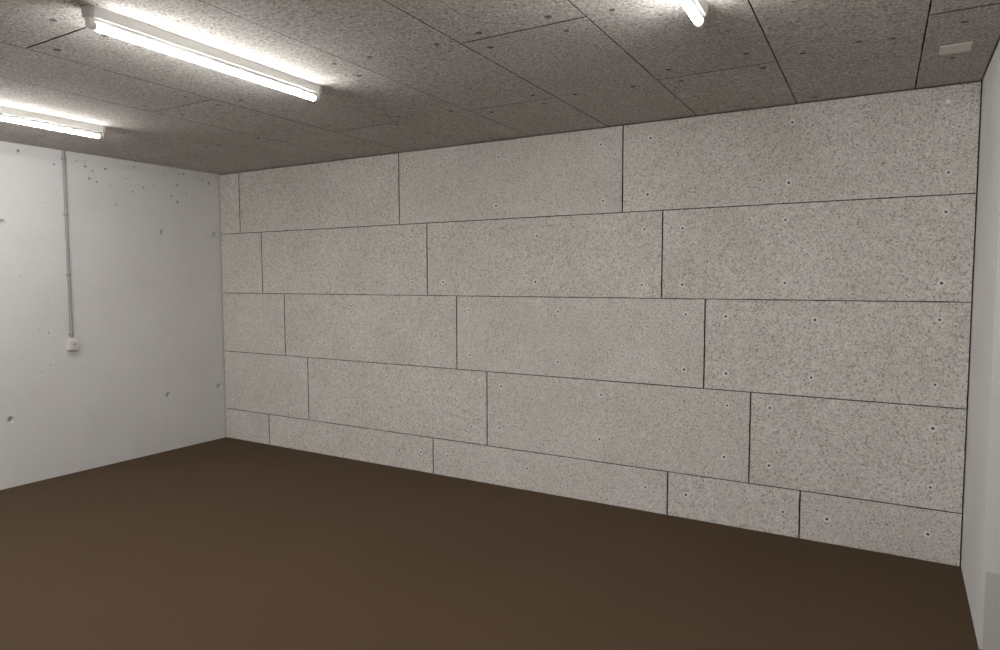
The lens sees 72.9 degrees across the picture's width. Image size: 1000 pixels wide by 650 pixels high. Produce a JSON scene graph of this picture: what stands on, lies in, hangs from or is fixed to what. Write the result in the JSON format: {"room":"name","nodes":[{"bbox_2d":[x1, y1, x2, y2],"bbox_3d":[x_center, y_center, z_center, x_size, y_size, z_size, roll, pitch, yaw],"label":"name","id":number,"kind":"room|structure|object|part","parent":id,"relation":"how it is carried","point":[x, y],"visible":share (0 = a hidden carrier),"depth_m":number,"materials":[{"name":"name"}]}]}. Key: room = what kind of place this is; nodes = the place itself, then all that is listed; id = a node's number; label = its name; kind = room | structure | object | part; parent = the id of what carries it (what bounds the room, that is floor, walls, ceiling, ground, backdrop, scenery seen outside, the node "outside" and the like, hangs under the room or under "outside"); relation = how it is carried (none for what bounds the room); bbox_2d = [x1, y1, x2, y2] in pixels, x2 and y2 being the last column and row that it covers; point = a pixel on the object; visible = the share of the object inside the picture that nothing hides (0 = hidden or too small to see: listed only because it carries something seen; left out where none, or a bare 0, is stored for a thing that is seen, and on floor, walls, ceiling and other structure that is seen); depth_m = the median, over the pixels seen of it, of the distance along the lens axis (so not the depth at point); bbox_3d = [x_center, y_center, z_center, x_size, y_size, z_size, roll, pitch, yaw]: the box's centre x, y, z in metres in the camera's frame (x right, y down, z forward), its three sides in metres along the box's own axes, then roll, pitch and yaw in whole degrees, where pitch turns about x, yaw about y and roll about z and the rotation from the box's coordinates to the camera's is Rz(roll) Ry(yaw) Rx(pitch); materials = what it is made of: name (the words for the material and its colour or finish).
{"room":"empty basement room","nodes":[
{"label":"empty basement room","id":0,"kind":"room"},
{"bbox_2d":[0,141,226,489],"bbox_3d":[-5.597,0.094,2.540,0.180,2.765,10.550,2,4,30],"label":"wall","id":1,"kind":"structure","parent":0,"point":[146,375],"depth_m":5.95,"materials":[{"name":"paint"}]},
{"bbox_2d":[61,150,73,337],"bbox_3d":[-3.616,-0.664,5.655,0.032,1.568,0.030,2,4,30],"label":"conduit","id":2,"kind":"object","parent":1,"relation":"attached to","point":[63,158],"visible":1,"depth_m":5.65,"materials":[{"name":"grey plastic"}]},
{"bbox_2d":[66,338,78,350],"bbox_3d":[-3.604,0.161,5.706,0.055,0.104,0.082,2,4,30],"label":"outlet","id":3,"kind":"object","parent":1,"relation":"attached to","point":[72,344],"visible":1,"depth_m":5.68,"materials":[{"name":"white plastic"}]},
{"bbox_3d":[-3.588,0.169,5.697,0.008,0.080,0.074,2,4,30],"label":"plate","id":4,"kind":"part","parent":3,"relation":"part of","materials":[{"name":"white plastic"}]},
{"bbox_2d":[0,437,980,649],"bbox_3d":[-2.598,1.662,0.849,7.147,0.150,10.900,2,4,30],"label":"floor","id":5,"kind":"structure","parent":0,"point":[226,543],"depth_m":3.81,"materials":[{"name":"brown paint"}]},
{"bbox_2d":[241,79,981,559],"bbox_3d":[-0.047,-0.110,5.476,6.747,2.765,0.148,2,4,30],"label":"wall","id":6,"kind":"structure","parent":0,"point":[981,79],"depth_m":4.00,"materials":[{"name":"grey concrete"}]},
{"bbox_2d":[219,173,240,233],"bbox_3d":[-2.725,-1.227,6.861,0.298,0.598,0.054,2,4,30],"label":"board","id":7,"kind":"object","parent":6,"relation":"attached to","point":[229,191],"visible":0.98,"depth_m":6.84,"materials":[{"name":"grey concrete"}]},
{"bbox_2d":[221,232,262,292],"bbox_3d":[-2.592,-0.622,6.823,0.605,0.595,0.054,2,4,30],"label":"board","id":8,"kind":"object","parent":6,"relation":"attached to","point":[241,254],"visible":0.99,"depth_m":6.79,"materials":[{"name":"grey concrete"}]},
{"bbox_2d":[226,408,269,444],"bbox_3d":[-2.570,1.030,6.921,0.649,0.305,0.054,2,4,30],"label":"board","id":9,"kind":"object","parent":6,"relation":"attached to","point":[240,424],"visible":0.93,"depth_m":6.89,"materials":[{"name":"grey concrete"}]},
{"bbox_2d":[222,293,285,354],"bbox_3d":[-2.461,-0.018,6.787,0.905,0.595,0.054,2,4,30],"label":"board","id":10,"kind":"object","parent":6,"relation":"attached to","point":[252,322],"visible":1,"depth_m":6.75,"materials":[{"name":"grey concrete"}]},
{"bbox_2d":[224,351,308,419],"bbox_3d":[-2.332,0.585,6.751,1.203,0.595,0.054,2,4,30],"label":"board","id":11,"kind":"object","parent":6,"relation":"attached to","point":[273,384],"visible":0.97,"depth_m":6.71,"materials":[{"name":"grey concrete"}]},
{"bbox_2d":[239,153,401,232],"bbox_3d":[-1.719,-1.189,6.270,2.020,0.598,0.054,2,4,30],"label":"board","id":12,"kind":"object","parent":6,"relation":"attached to","point":[357,192],"visible":0.99,"depth_m":6.18,"materials":[{"name":"grey concrete"}]},
{"bbox_2d":[262,223,427,294],"bbox_3d":[-1.461,-0.580,6.159,2.002,0.595,0.054,2,4,30],"label":"board","id":13,"kind":"object","parent":6,"relation":"attached to","point":[390,259],"visible":0.98,"depth_m":6.08,"materials":[{"name":"grey concrete"}]},
{"bbox_2d":[269,414,433,472],"bbox_3d":[-1.420,1.073,6.246,2.003,0.305,0.054,2,4,30],"label":"board","id":14,"kind":"object","parent":6,"relation":"attached to","point":[401,450],"visible":0.92,"depth_m":6.16,"materials":[{"name":"grey concrete"}]},
{"bbox_2d":[284,294,456,368],"bbox_3d":[-1.205,0.029,6.049,1.995,0.595,0.054,2,4,30],"label":"board","id":15,"kind":"object","parent":6,"relation":"attached to","point":[415,330],"visible":0.99,"depth_m":5.96,"materials":[{"name":"grey concrete"}]},
{"bbox_2d":[308,357,488,444],"bbox_3d":[-0.951,0.637,5.940,1.985,0.595,0.054,2,4,30],"label":"board","id":16,"kind":"object","parent":6,"relation":"attached to","point":[435,402],"visible":0.96,"depth_m":5.85,"materials":[{"name":"grey concrete"}]},
{"bbox_2d":[399,126,623,224],"bbox_3d":[0.012,-1.124,5.253,1.982,0.598,0.054,2,4,30],"label":"board","id":17,"kind":"object","parent":6,"relation":"attached to","point":[577,172],"visible":0.98,"depth_m":5.16,"materials":[{"name":"grey concrete"}]},
{"bbox_2d":[427,211,662,297],"bbox_3d":[0.263,-0.515,5.147,1.982,0.595,0.054,2,4,30],"label":"board","id":18,"kind":"object","parent":6,"relation":"attached to","point":[611,254],"visible":1,"depth_m":5.05,"materials":[{"name":"grey concrete"}]},
{"bbox_2d":[433,438,668,514],"bbox_3d":[0.311,1.137,5.230,1.998,0.305,0.054,2,4,30],"label":"board","id":19,"kind":"object","parent":6,"relation":"attached to","point":[645,489],"visible":0.98,"depth_m":5.13,"materials":[{"name":"grey concrete"}]},
{"bbox_2d":[457,296,705,387],"bbox_3d":[0.517,0.093,5.037,1.985,0.595,0.054,2,4,30],"label":"board","id":20,"kind":"object","parent":6,"relation":"attached to","point":[636,340],"visible":0.99,"depth_m":4.94,"materials":[{"name":"grey concrete"}]},
{"bbox_2d":[487,371,751,482],"bbox_3d":[0.772,0.701,4.928,1.998,0.595,0.054,2,4,30],"label":"board","id":21,"kind":"object","parent":6,"relation":"attached to","point":[706,432],"visible":0.95,"depth_m":4.83,"materials":[{"name":"grey concrete"}]},
{"bbox_2d":[668,471,799,537],"bbox_3d":[1.540,1.183,4.508,0.838,0.305,0.054,2,4,30],"label":"board","id":22,"kind":"object","parent":6,"relation":"attached to","point":[758,507],"visible":0.98,"depth_m":4.47,"materials":[{"name":"grey concrete"}]},
{"bbox_2d":[623,82,980,212],"bbox_3d":[1.750,-1.059,4.230,2.036,0.598,0.059,2,4,30],"label":"board","id":23,"kind":"object","parent":6,"relation":"attached to","point":[919,142],"visible":0.98,"depth_m":4.12,"materials":[{"name":"grey concrete"}]},
{"bbox_2d":[662,194,975,301],"bbox_3d":[1.876,-0.455,4.199,1.747,0.595,0.054,2,4,30],"label":"board","id":24,"kind":"object","parent":6,"relation":"attached to","point":[905,248],"visible":1,"depth_m":4.11,"materials":[{"name":"grey concrete"}]},
{"bbox_2d":[704,299,970,408],"bbox_3d":[2.005,0.148,4.164,1.451,0.595,0.054,2,4,30],"label":"board","id":25,"kind":"object","parent":6,"relation":"attached to","point":[914,353],"visible":1,"depth_m":4.09,"materials":[{"name":"grey concrete"}]},
{"bbox_2d":[749,392,966,512],"bbox_3d":[2.136,0.752,4.128,1.150,0.595,0.054,2,4,30],"label":"board","id":26,"kind":"object","parent":6,"relation":"attached to","point":[895,453],"visible":0.99,"depth_m":4.08,"materials":[{"name":"grey concrete"}]},
{"bbox_2d":[800,490,961,566],"bbox_3d":[2.270,1.210,4.079,0.840,0.305,0.054,2,4,30],"label":"board","id":27,"kind":"object","parent":6,"relation":"attached to","point":[933,535],"visible":0.98,"depth_m":4.04,"materials":[{"name":"grey concrete"}]},
{"bbox_2d":[960,35,999,649],"bbox_3d":[0.232,0.312,-0.882,0.604,2.765,10.550,2,4,30],"label":"wall","id":28,"kind":"structure","parent":0,"point":[980,540],"depth_m":3.12,"materials":[{"name":"paint"}]},
{"bbox_3d":[-2.603,-1.246,0.655,7.147,0.150,10.900,2,4,30],"label":"ceiling","id":29,"kind":"structure","parent":0,"visible":0},
{"bbox_2d":[0,0,84,47],"bbox_3d":[-2.443,-1.243,2.127,0.629,0.053,1.992,2,4,30],"label":"board","id":30,"kind":"object","parent":29,"relation":"attached to","point":[24,24],"visible":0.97,"depth_m":2.84,"materials":[{"name":"grey concrete"}]},
{"bbox_2d":[0,103,98,132],"bbox_3d":[-3.497,-1.361,3.920,0.645,0.050,2.012,2,4,30],"label":"board","id":31,"kind":"object","parent":29,"relation":"attached to","point":[1,104],"visible":0.3,"depth_m":4.59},
{"bbox_2d":[0,105,105,138],"bbox_3d":[-3.098,-1.312,4.199,0.066,0.086,1.277,2,4,28],"label":"ceiling light","id":32,"kind":"object","parent":31,"relation":"attached to","point":[4,110],"visible":1,"depth_m":4.44,"materials":[{"name":"grey plastic"}]},
{"bbox_2d":[0,123,174,161],"bbox_3d":[-3.536,-1.440,5.108,0.670,0.050,2.012,2,4,30],"label":"board","id":33,"kind":"object","parent":29,"relation":"attached to","point":[8,133],"visible":0.72,"depth_m":5.37,"materials":[{"name":"grey concrete"}]},
{"bbox_2d":[0,42,211,111],"bbox_3d":[-2.461,-1.321,3.312,0.639,0.053,2.008,2,4,30],"label":"board","id":34,"kind":"object","parent":29,"relation":"attached to","point":[17,63],"visible":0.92,"depth_m":3.65,"materials":[{"name":"grey concrete"}]},
{"bbox_2d":[0,77,272,147],"bbox_3d":[-2.486,-1.400,4.492,0.639,0.052,2.012,2,4,30],"label":"board","id":35,"kind":"object","parent":29,"relation":"attached to","point":[12,92],"visible":0.83,"depth_m":4.43,"materials":[{"name":"grey concrete"}]},
{"bbox_2d":[56,123,305,169],"bbox_3d":[-2.533,-1.476,5.636,0.644,0.052,1.928,2,4,30],"label":"board","id":36,"kind":"object","parent":29,"relation":"attached to","point":[113,134],"visible":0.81,"depth_m":5.54,"materials":[{"name":"grey concrete"}]},
{"bbox_2d":[24,0,360,78],"bbox_3d":[-1.445,-1.283,2.704,0.629,0.053,1.992,2,4,30],"label":"board","id":37,"kind":"object","parent":29,"relation":"attached to","point":[199,21],"visible":0.7,"depth_m":2.93,"materials":[{"name":"grey concrete"}]},
{"bbox_2d":[81,4,321,101],"bbox_3d":[-1.323,-1.251,3.221,0.066,0.086,1.277,2,4,29],"label":"ceiling light","id":38,"kind":"object","parent":37,"relation":"attached to","point":[246,69],"visible":1,"depth_m":3.06,"materials":[{"name":"white plastic"}]},
{"bbox_2d":[136,155,259,174],"bbox_3d":[-2.810,-1.526,6.381,0.628,0.050,0.921,2,4,30],"label":"board","id":39,"kind":"object","parent":29,"relation":"attached to","point":[177,161],"visible":0.59,"depth_m":6.36,"materials":[{"name":"grey concrete"}]},
{"bbox_2d":[26,27,395,131],"bbox_3d":[-1.454,-1.362,3.889,0.630,0.052,2.042,2,4,30],"label":"board","id":40,"kind":"object","parent":29,"relation":"attached to","point":[86,46],"visible":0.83,"depth_m":3.64,"materials":[{"name":"grey concrete"}]},
{"bbox_2d":[155,99,406,157],"bbox_3d":[-1.497,-1.438,5.029,0.638,0.052,1.926,2,4,30],"label":"board","id":41,"kind":"object","parent":29,"relation":"attached to","point":[213,112],"visible":0.85,"depth_m":4.79,"materials":[{"name":"grey concrete"}]},
{"bbox_2d":[227,140,354,163],"bbox_3d":[-1.769,-1.487,5.770,0.616,0.050,0.921,2,4,30],"label":"board","id":42,"kind":"object","parent":29,"relation":"attached to","point":[274,149],"visible":0.59,"depth_m":5.72,"materials":[{"name":"grey concrete"}]},
{"bbox_2d":[200,0,555,110],"bbox_3d":[-0.428,-1.323,3.283,0.658,0.052,2.009,2,4,30],"label":"board","id":43,"kind":"object","parent":29,"relation":"attached to","point":[378,36],"visible":0.93,"depth_m":3.13,"materials":[{"name":"grey concrete"}]},
{"bbox_2d":[336,122,465,151],"bbox_3d":[-0.732,-1.449,5.174,0.607,0.052,0.898,2,4,30],"label":"board","id":44,"kind":"object","parent":29,"relation":"attached to","point":[397,135],"visible":0.77,"depth_m":5.13,"materials":[{"name":"grey concrete"}]},
{"bbox_2d":[304,67,531,144],"bbox_3d":[-0.482,-1.399,4.420,0.629,0.052,1.948,2,4,30],"label":"board","id":45,"kind":"object","parent":29,"relation":"attached to","point":[361,88],"visible":0.84,"depth_m":4.24,"materials":[{"name":"grey concrete"}]},
{"bbox_2d":[385,0,585,42],"bbox_3d":[-0.395,-1.243,2.075,0.658,0.052,1.964,2,4,30],"label":"board","id":46,"kind":"object","parent":29,"relation":"attached to","point":[462,21],"visible":0.98,"depth_m":2.75,"materials":[{"name":"grey concrete"}]},
{"bbox_2d":[469,97,608,136],"bbox_3d":[0.290,-1.410,4.562,0.636,0.052,0.920,2,4,30],"label":"board","id":47,"kind":"object","parent":29,"relation":"attached to","point":[548,116],"visible":0.86,"depth_m":4.50,"materials":[{"name":"grey concrete"}]},
{"bbox_2d":[462,16,696,126],"bbox_3d":[0.570,-1.359,3.793,0.659,0.052,1.964,2,4,30],"label":"board","id":48,"kind":"object","parent":29,"relation":"attached to","point":[575,61],"visible":0.88,"depth_m":3.49,"materials":[{"name":"grey concrete"}]},
{"bbox_2d":[569,0,776,79],"bbox_3d":[0.629,-1.283,2.645,0.644,0.052,1.977,2,4,30],"label":"board","id":49,"kind":"object","parent":29,"relation":"attached to","point":[661,36],"visible":0.99,"depth_m":2.98,"materials":[{"name":"grey concrete"}]},
{"bbox_2d":[679,0,708,27],"bbox_3d":[0.489,-1.181,2.121,0.065,0.086,1.277,2,4,29],"label":"ceiling light","id":50,"kind":"object","parent":49,"relation":"attached to","point":[697,10],"visible":1,"depth_m":2.58,"materials":[{"name":"grey plastic"}]},
{"bbox_2d":[658,61,796,115],"bbox_3d":[1.347,-1.369,3.924,0.624,0.052,0.949,2,4,30],"label":"board","id":51,"kind":"object","parent":29,"relation":"attached to","point":[765,85],"visible":0.9,"depth_m":3.85,"materials":[{"name":"grey concrete"}]},
{"bbox_2d":[749,0,929,103],"bbox_3d":[1.627,-1.320,3.172,0.655,0.052,1.964,2,4,30],"label":"board","id":52,"kind":"object","parent":29,"relation":"attached to","point":[825,50],"visible":1,"depth_m":3.09,"materials":[{"name":"grey concrete"}]},
{"bbox_2d":[915,3,999,89],"bbox_3d":[2.187,-1.326,3.251,0.305,0.052,1.260,2,4,30],"label":"board","id":53,"kind":"object","parent":29,"relation":"attached to","point":[980,25],"visible":0.9,"depth_m":3.10,"materials":[{"name":"grey concrete"}]},
{"bbox_2d":[939,42,972,54],"bbox_3d":[2.130,-1.292,3.164,0.125,0.007,0.131,2,4,30],"label":"vent","id":54,"kind":"object","parent":53,"relation":"attached to","point":[961,47],"depth_m":3.15,"materials":[{"name":"grey metal"}]},
{"bbox_2d":[929,0,999,14],"bbox_3d":[1.377,-1.232,1.851,0.278,0.050,1.964,2,4,30],"label":"board","id":55,"kind":"object","parent":29,"relation":"attached to","point":[936,6],"visible":0.93,"depth_m":2.66,"materials":[{"name":"grey concrete"}]}
]}

